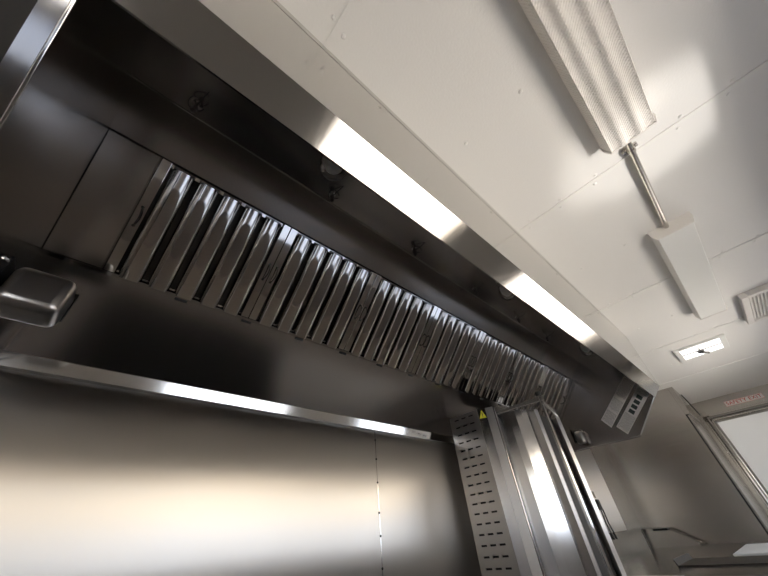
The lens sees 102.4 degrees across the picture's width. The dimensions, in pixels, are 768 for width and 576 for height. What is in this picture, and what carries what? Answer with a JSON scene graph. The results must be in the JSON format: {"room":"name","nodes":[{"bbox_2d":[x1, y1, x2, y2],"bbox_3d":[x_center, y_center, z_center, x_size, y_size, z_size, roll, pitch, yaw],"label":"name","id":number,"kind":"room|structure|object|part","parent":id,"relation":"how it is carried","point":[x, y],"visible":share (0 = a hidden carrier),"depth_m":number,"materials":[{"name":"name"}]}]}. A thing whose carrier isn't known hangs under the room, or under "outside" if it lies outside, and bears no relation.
{"room":"commercial kitchen","nodes":[
{"label":"commercial kitchen","id":0,"kind":"room"},
{"bbox_2d":[0,368,650,575],"bbox_3d":[0.689,1.461,2.067,8.794,2.200,0.062,27,-50,-33],"label":"wall","id":1,"kind":"structure","parent":0,"point":[96,480],"depth_m":1.10,"materials":[{"name":"silver metal"}]},
{"bbox_2d":[0,0,37,61],"bbox_3d":[-1.260,-0.496,0.667,0.860,0.685,0.864,27,-50,-33],"label":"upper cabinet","id":2,"kind":"object","parent":1,"relation":"attached to","point":[13,13],"visible":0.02,"depth_m":0.59,"materials":[{"name":"silver metal"}]},
{"bbox_2d":[0,0,658,451],"bbox_3d":[0.484,0.323,1.809,3.568,0.756,1.118,27,-50,-33],"label":"exhaust hood","id":3,"kind":"object","parent":1,"relation":"attached to","point":[95,94],"visible":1,"depth_m":1.04,"materials":[{"name":"silver metal"}]},
{"bbox_2d":[0,253,78,326],"bbox_3d":[-0.872,0.020,0.759,0.148,0.122,0.140,27,-50,-33],"label":"container","id":4,"kind":"object","parent":3,"relation":"attached to","point":[31,296],"visible":1,"depth_m":0.72,"materials":[{"name":"silver metal"}]},
{"bbox_3d":[-0.881,-0.069,0.720,0.020,0.020,0.018,27,-50,-33],"label":"latch knob","id":5,"kind":"part","parent":4,"relation":"part of","materials":[{"name":"silver metal"}]},
{"bbox_3d":[-0.836,-0.358,0.832,0.004,0.754,1.109,27,-50,-33],"label":"panel","id":6,"kind":"part","parent":3,"relation":"part of","materials":[{"name":"silver metal"}]},
{"bbox_3d":[-0.908,-0.281,1.013,0.144,0.351,0.335,27,-50,-33],"label":"filler panel","id":7,"kind":"part","parent":3,"relation":"part of","materials":[{"name":"silver metal"}]},
{"bbox_2d":[103,158,290,317],"bbox_3d":[-0.664,-0.156,1.169,0.480,0.346,0.321,27,-50,-33],"label":"filter","id":8,"kind":"object","parent":3,"relation":"on","point":[186,237],"visible":0.98,"depth_m":1.13,"materials":[{"name":"silver metal"}]},
{"bbox_3d":[-0.820,-0.239,1.031,0.012,0.060,0.056,27,-50,-33],"label":"handle","id":9,"kind":"part","parent":8,"relation":"part of","materials":[{"name":"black metal"}]},
{"bbox_3d":[-0.487,-0.066,1.279,0.012,0.060,0.056,27,-50,-33],"label":"handle","id":10,"kind":"part","parent":8,"relation":"part of","materials":[{"name":"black metal"}]},
{"bbox_2d":[188,92,208,113],"bbox_3d":[-0.609,-0.606,1.007,0.048,0.057,0.079,27,-50,-33],"label":"spray nozzle","id":11,"kind":"object","parent":3,"relation":"attached to","point":[197,105],"visible":1,"depth_m":1.01,"materials":[{"name":"silver metal"}]},
{"bbox_3d":[0.151,0.875,1.873,3.552,0.046,0.034,27,-50,-33],"label":"drip rail","id":12,"kind":"part","parent":3,"relation":"part of","materials":[{"name":"silver metal"}]},
{"bbox_3d":[0.223,0.716,1.887,3.552,0.223,0.235,27,-50,-33],"label":"panel","id":13,"kind":"part","parent":3,"relation":"part of","materials":[{"name":"silver metal"}]},
{"bbox_2d":[248,228,376,349],"bbox_3d":[-0.306,0.029,1.435,0.480,0.346,0.321,27,-50,-33],"label":"filter","id":14,"kind":"object","parent":3,"relation":"on","point":[311,291],"visible":0.95,"depth_m":1.40,"materials":[{"name":"silver metal"}]},
{"bbox_2d":[320,156,345,180],"bbox_3d":[-0.189,-0.466,1.159,0.100,0.144,0.100,27,-50,-33],"label":"globe light","id":15,"kind":"object","parent":3,"relation":"attached to","point":[330,171],"visible":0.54,"depth_m":1.11,"materials":[{"name":"clear glass"}]},
{"bbox_2d":[328,186,343,201],"bbox_3d":[-0.207,-0.398,1.306,0.048,0.057,0.079,27,-50,-33],"label":"spray nozzle","id":16,"kind":"object","parent":3,"relation":"attached to","point":[331,194],"visible":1,"depth_m":1.31,"materials":[{"name":"silver metal"}]},
{"bbox_3d":[0.496,0.100,1.949,3.552,0.119,0.135,27,-50,-33],"label":"slanted panel","id":17,"kind":"part","parent":3,"relation":"part of","materials":[{"name":"silver metal"}]},
{"bbox_3d":[0.679,-0.089,1.834,3.552,0.007,0.428,27,-50,-33],"label":"panel","id":18,"kind":"part","parent":3,"relation":"part of","materials":[{"name":"silver metal"}]},
{"bbox_2d":[344,274,437,372],"bbox_3d":[0.051,0.214,1.701,0.480,0.346,0.321,27,-50,-33],"label":"filter","id":19,"kind":"object","parent":3,"relation":"on","point":[393,324],"visible":0.94,"depth_m":1.67,"materials":[{"name":"silver metal"}]},
{"bbox_2d":[411,243,423,255],"bbox_3d":[0.177,-0.200,1.591,0.048,0.057,0.079,27,-50,-33],"label":"spray nozzle","id":20,"kind":"object","parent":3,"relation":"attached to","point":[414,248],"visible":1,"depth_m":1.60,"materials":[{"name":"silver metal"}]},
{"bbox_3d":[0.842,-0.080,1.608,3.568,0.453,0.008,27,-50,-33],"label":"closure panel","id":21,"kind":"part","parent":3,"relation":"part of","materials":[{"name":"silver metal"}]},
{"bbox_2d":[411,307,483,388],"bbox_3d":[0.409,0.400,1.966,0.480,0.346,0.321,27,-50,-33],"label":"filter","id":22,"kind":"object","parent":3,"relation":"on","point":[446,356],"visible":0.88,"depth_m":1.93,"materials":[{"name":"silver metal"}]},
{"bbox_2d":[461,332,518,402],"bbox_3d":[0.767,0.585,2.232,0.480,0.346,0.321,27,-50,-33],"label":"filter","id":23,"kind":"object","parent":3,"relation":"on","point":[494,360],"visible":0.92,"depth_m":2.19,"materials":[{"name":"silver metal"}]},
{"bbox_2d":[496,282,515,300],"bbox_3d":[0.729,0.009,1.840,0.100,0.144,0.100,27,-50,-33],"label":"globe light","id":24,"kind":"object","parent":3,"relation":"attached to","point":[503,293],"visible":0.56,"depth_m":1.80,"materials":[{"name":"clear glass"}]},
{"bbox_2d":[515,313,525,322],"bbox_3d":[0.970,0.211,2.180,0.048,0.057,0.079,27,-50,-33],"label":"spray nozzle","id":25,"kind":"object","parent":3,"relation":"attached to","point":[516,316],"visible":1,"depth_m":2.19,"materials":[{"name":"silver metal"}]},
{"bbox_2d":[500,351,546,409],"bbox_3d":[1.125,0.770,2.498,0.480,0.346,0.321,27,-50,-33],"label":"filter","id":26,"kind":"object","parent":3,"relation":"on","point":[527,373],"visible":0.7,"depth_m":2.45,"materials":[{"name":"silver metal"}]},
{"bbox_2d":[543,332,553,340],"bbox_3d":[1.304,0.384,2.428,0.048,0.057,0.079,27,-50,-33],"label":"spray nozzle","id":27,"kind":"object","parent":3,"relation":"attached to","point":[544,335],"visible":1,"depth_m":2.44,"materials":[{"name":"silver metal"}]},
{"bbox_2d":[532,366,569,418],"bbox_3d":[1.483,0.955,2.763,0.480,0.346,0.321,27,-50,-33],"label":"filter","id":28,"kind":"object","parent":3,"relation":"on","point":[554,385],"visible":0.64,"depth_m":2.73,"materials":[{"name":"silver metal"}]},
{"bbox_3d":[1.680,1.051,2.898,0.022,0.316,0.297,27,-50,-33],"label":"filler panel","id":29,"kind":"part","parent":3,"relation":"part of","materials":[{"name":"silver metal"}]},
{"bbox_2d":[570,430,586,443],"bbox_3d":[1.682,1.292,2.675,0.076,0.118,0.109,27,-50,-33],"label":"cup","id":30,"kind":"object","parent":3,"relation":"attached to","point":[578,436],"visible":1,"depth_m":2.65,"materials":[{"name":"silver metal"}]},
{"bbox_2d":[576,340,592,355],"bbox_3d":[1.642,0.481,2.518,0.100,0.144,0.100,27,-50,-33],"label":"globe light","id":31,"kind":"object","parent":3,"relation":"attached to","point":[585,351],"visible":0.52,"depth_m":2.48,"materials":[{"name":"clear glass"}]},
{"bbox_3d":[1.643,0.496,2.506,0.100,0.106,0.100,27,-50,-33],"label":"glass globe","id":32,"kind":"part","parent":31,"relation":"part of","materials":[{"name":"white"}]},
{"bbox_3d":[1.800,1.007,2.790,0.004,0.754,1.109,27,-50,-33],"label":"panel","id":33,"kind":"part","parent":3,"relation":"part of","materials":[{"name":"silver metal"}]},
{"bbox_2d":[374,431,382,575],"bbox_3d":[0.004,1.351,1.264,0.004,1.450,0.004,27,-50,-33],"label":"trim","id":34,"kind":"structure","parent":1,"relation":"attached to","point":[374,431],"depth_m":1.50,"materials":[{"name":"silver metal"}]},
{"bbox_2d":[591,491,617,539],"bbox_3d":[2.184,2.250,3.067,0.091,0.388,0.035,27,-50,-33],"label":"handle","id":35,"kind":"object","parent":1,"relation":"attached to","point":[597,501],"visible":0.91,"depth_m":3.07,"materials":[{"name":"black plastic"}]},
{"bbox_3d":[2.166,2.291,2.996,0.015,0.238,0.027,1,-40,-9],"label":"cord","id":36,"kind":"part","parent":35,"relation":"part of","materials":[{"name":"black plastic"}]},
{"bbox_3d":[2.216,2.317,3.034,0.028,0.239,0.026,27,-50,-33],"label":"cord","id":37,"kind":"part","parent":35,"relation":"part of","materials":[{"name":"black plastic"}]},
{"bbox_2d":[590,446,642,529],"bbox_3d":[2.753,2.190,3.866,0.570,1.312,0.008,27,-50,-33],"label":"trim","id":38,"kind":"structure","parent":1,"relation":"attached to","point":[628,515],"depth_m":3.67,"materials":[{"name":"silver metal"}]},
{"bbox_2d":[277,0,767,404],"bbox_3d":[1.432,-0.056,2.123,8.794,0.075,2.562,27,-50,-33],"label":"ceiling","id":39,"kind":"structure","parent":0,"point":[453,72],"depth_m":1.31,"materials":[{"name":"white paint"}]},
{"bbox_2d":[324,0,358,49],"bbox_3d":[-0.119,-0.830,0.944,0.066,0.004,2.435,27,-50,-33],"label":"trim","id":40,"kind":"structure","parent":39,"relation":"attached to","point":[352,4],"depth_m":0.95,"materials":[{"name":"white"}]},
{"bbox_2d":[464,89,672,364],"bbox_3d":[2.023,-0.125,2.051,3.728,0.004,0.941,27,-50,-33],"label":"screws","id":41,"kind":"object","parent":39,"relation":"attached to","point":[520,90],"depth_m":1.27,"materials":[{"name":"white metal"}]},
{"bbox_2d":[518,0,657,153],"bbox_3d":[0.515,-0.883,0.904,1.331,0.072,0.196,27,-50,-33],"label":"ceiling light","id":42,"kind":"object","parent":39,"relation":"attached to","point":[584,40],"visible":1,"depth_m":1.04,"materials":[{"name":"white paint"}]},
{"bbox_2d":[517,59,767,232],"bbox_3d":[0.798,-0.355,1.625,0.066,0.004,2.435,27,-50,-33],"label":"trim","id":43,"kind":"structure","parent":39,"relation":"attached to","point":[752,72],"depth_m":1.32,"materials":[{"name":"white"}]},
{"bbox_2d":[621,141,668,227],"bbox_3d":[1.284,-0.491,1.497,0.760,0.036,0.060,27,-50,-33],"label":"conduit","id":44,"kind":"object","parent":39,"relation":"attached to","point":[630,148],"visible":0.91,"depth_m":1.45,"materials":[{"name":"silver metal"}]},
{"bbox_2d":[599,232,767,310],"bbox_3d":[1.716,0.120,2.306,0.066,0.004,2.435,27,-50,-33],"label":"trim","id":45,"kind":"structure","parent":39,"relation":"attached to","point":[762,235],"depth_m":2.11,"materials":[{"name":"white"}]},
{"bbox_2d":[647,211,726,319],"bbox_3d":[2.077,-0.076,2.064,1.356,0.071,0.196,27,-50,-33],"label":"ceiling light","id":46,"kind":"object","parent":39,"relation":"attached to","point":[680,246],"visible":1,"depth_m":1.91,"materials":[{"name":"white paint"}]},
{"bbox_2d":[639,317,743,355],"bbox_3d":[2.633,0.595,2.987,0.066,0.004,2.435,27,-50,-33],"label":"trim","id":47,"kind":"structure","parent":39,"relation":"attached to","point":[741,318],"depth_m":2.82,"materials":[{"name":"white"}]},
{"bbox_2d":[673,333,729,362],"bbox_3d":[3.134,0.618,3.035,0.412,0.057,0.400,27,-50,-33],"label":"ceiling light","id":48,"kind":"object","parent":39,"relation":"in","point":[716,343],"visible":1,"depth_m":3.03,"materials":[{"name":"white plastic"}]},
{"bbox_3d":[3.132,0.600,3.050,0.325,0.008,0.312,27,-50,-33],"label":"lid","id":49,"kind":"part","parent":48,"relation":"part of","materials":[{"name":"white plastic"}]},
{"bbox_3d":[3.146,0.629,3.035,0.094,0.039,0.054,-13,-40,8],"label":"handle","id":50,"kind":"part","parent":48,"relation":"part of","materials":[{"name":"grey metal"}]},
{"bbox_2d":[659,352,767,385],"bbox_3d":[3.551,1.070,3.668,0.066,0.004,2.435,27,-50,-33],"label":"trim","id":51,"kind":"structure","parent":39,"relation":"attached to","point":[765,352],"depth_m":3.49,"materials":[{"name":"white"}]},
{"bbox_2d":[737,283,767,323],"bbox_3d":[3.074,0.056,2.366,0.606,0.043,0.500,27,-50,-33],"label":"air vent","id":52,"kind":"object","parent":39,"relation":"attached to","point":[754,302],"visible":1,"depth_m":2.41,"materials":[{"name":"white paint"}]},
{"bbox_2d":[450,391,626,575],"bbox_3d":[0.899,1.164,1.845,0.721,0.939,0.513,27,-50,-33],"label":"oven","id":53,"kind":"object","parent":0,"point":[533,510],"visible":1,"depth_m":1.70,"materials":[{"name":"silver metal"}]},
{"bbox_3d":[0.538,1.136,1.701,0.004,0.854,0.215,27,-50,-33],"label":"slotted panel","id":54,"kind":"part","parent":53,"relation":"part of","materials":[{"name":"silver metal"}]},
{"bbox_3d":[0.636,1.079,1.645,0.048,0.854,0.016,-17,-41,13],"label":"corner post","id":55,"kind":"part","parent":53,"relation":"part of","materials":[{"name":"silver metal"}]},
{"bbox_3d":[0.715,1.114,1.696,0.054,0.854,0.188,-18,-41,14],"label":"post","id":56,"kind":"part","parent":53,"relation":"part of","materials":[{"name":"silver metal"}]},
{"bbox_3d":[0.874,0.755,1.995,0.309,0.061,0.018,-18,-41,14],"label":"arm","id":57,"kind":"part","parent":53,"relation":"part of","materials":[{"name":"silver metal"}]},
{"bbox_3d":[1.026,1.123,1.746,0.022,0.854,0.039,-20,-42,17],"label":"post","id":58,"kind":"part","parent":53,"relation":"part of","materials":[{"name":"silver metal"}]},
{"bbox_3d":[1.028,1.038,1.689,0.021,0.910,0.021,27,-50,-33],"label":"spit rod","id":59,"kind":"part","parent":53,"relation":"part of","materials":[{"name":"silver metal"}]},
{"bbox_2d":[603,387,767,543],"bbox_3d":[3.796,2.559,3.760,1.142,2.198,1.114,27,-50,-33],"label":"wall","id":60,"kind":"structure","parent":0,"point":[675,475],"depth_m":3.56,"materials":[{"name":"white paint"}]},
{"bbox_3d":[4.128,2.443,3.423,1.110,1.841,0.028,27,-50,-33],"label":"door","id":61,"kind":"part","parent":60,"relation":"part of","materials":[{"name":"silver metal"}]},
{"bbox_2d":[689,384,767,514],"bbox_3d":[4.759,2.490,3.799,0.062,2.200,2.438,27,-50,-33],"label":"wall","id":62,"kind":"structure","parent":0,"point":[714,405],"depth_m":4.32,"materials":[{"name":"white paint"}]},
{"bbox_2d":[699,401,767,515],"bbox_3d":[4.966,2.317,3.524,0.070,1.931,1.112,27,-50,-33],"label":"window","id":63,"kind":"structure","parent":62,"relation":"in","point":[741,433],"depth_m":4.04,"materials":[{"name":"silver metal"}]},
{"bbox_3d":[4.973,2.314,3.542,0.012,1.706,0.819,27,-50,-33],"label":"exit panel","id":64,"kind":"part","parent":63,"relation":"part of","materials":[{"name":"white"}]},
{"bbox_2d":[724,393,764,406],"bbox_3d":[4.904,1.525,4.211,0.008,0.065,0.400,27,-50,-33],"label":"exit sign","id":65,"kind":"object","parent":62,"relation":"attached to","point":[758,395],"visible":1,"depth_m":4.20,"materials":[{"name":"brown"}]},
{"bbox_3d":[1.612,1.679,0.672,8.794,0.062,2.562,27,-50,-33],"label":"floor","id":66,"kind":"structure","parent":0,"visible":0},
{"bbox_2d":[620,541,767,575],"bbox_3d":[1.394,1.832,1.424,5.540,0.700,1.168,27,-50,-33],"label":"countertop","id":67,"kind":"structure","parent":66,"relation":"on","point":[652,561],"depth_m":2.23,"materials":[{"name":"silver metal"}]},
{"bbox_2d":[609,528,649,557],"bbox_3d":[2.256,2.460,2.967,1.750,0.178,0.019,27,-50,-33],"label":"back splash","id":68,"kind":"object","parent":67,"relation":"on","point":[632,541],"visible":0.57,"depth_m":3.13,"materials":[{"name":"silver metal"}]},
{"bbox_2d":[640,527,706,547],"bbox_3d":[3.129,2.697,3.357,0.156,0.180,0.500,27,-50,-33],"label":"side splash","id":69,"kind":"object","parent":67,"relation":"on","point":[672,537],"visible":0.97,"depth_m":3.37,"materials":[{"name":"silver metal"}]},
{"bbox_2d":[653,528,668,530],"bbox_3d":[3.012,2.627,3.360,0.056,0.018,0.138,27,-50,-33],"label":"rail","id":70,"kind":"object","parent":69,"relation":"attached to","point":[658,529],"visible":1,"depth_m":3.34,"materials":[{"name":"black metal"}]},
{"bbox_2d":[672,553,767,566],"bbox_3d":[2.203,1.730,1.980,0.475,0.036,0.494,27,-50,-33],"label":"tray","id":71,"kind":"object","parent":67,"relation":"on","point":[685,560],"visible":1,"depth_m":1.97,"materials":[{"name":"grey metal"}]},
{"bbox_2d":[733,543,767,555],"bbox_3d":[2.888,1.994,2.362,0.962,0.014,0.250,27,-50,-33],"label":"cutting board","id":72,"kind":"object","parent":67,"relation":"on","point":[757,549],"visible":1,"depth_m":2.25,"materials":[{"name":"white plastic"}]}
]}

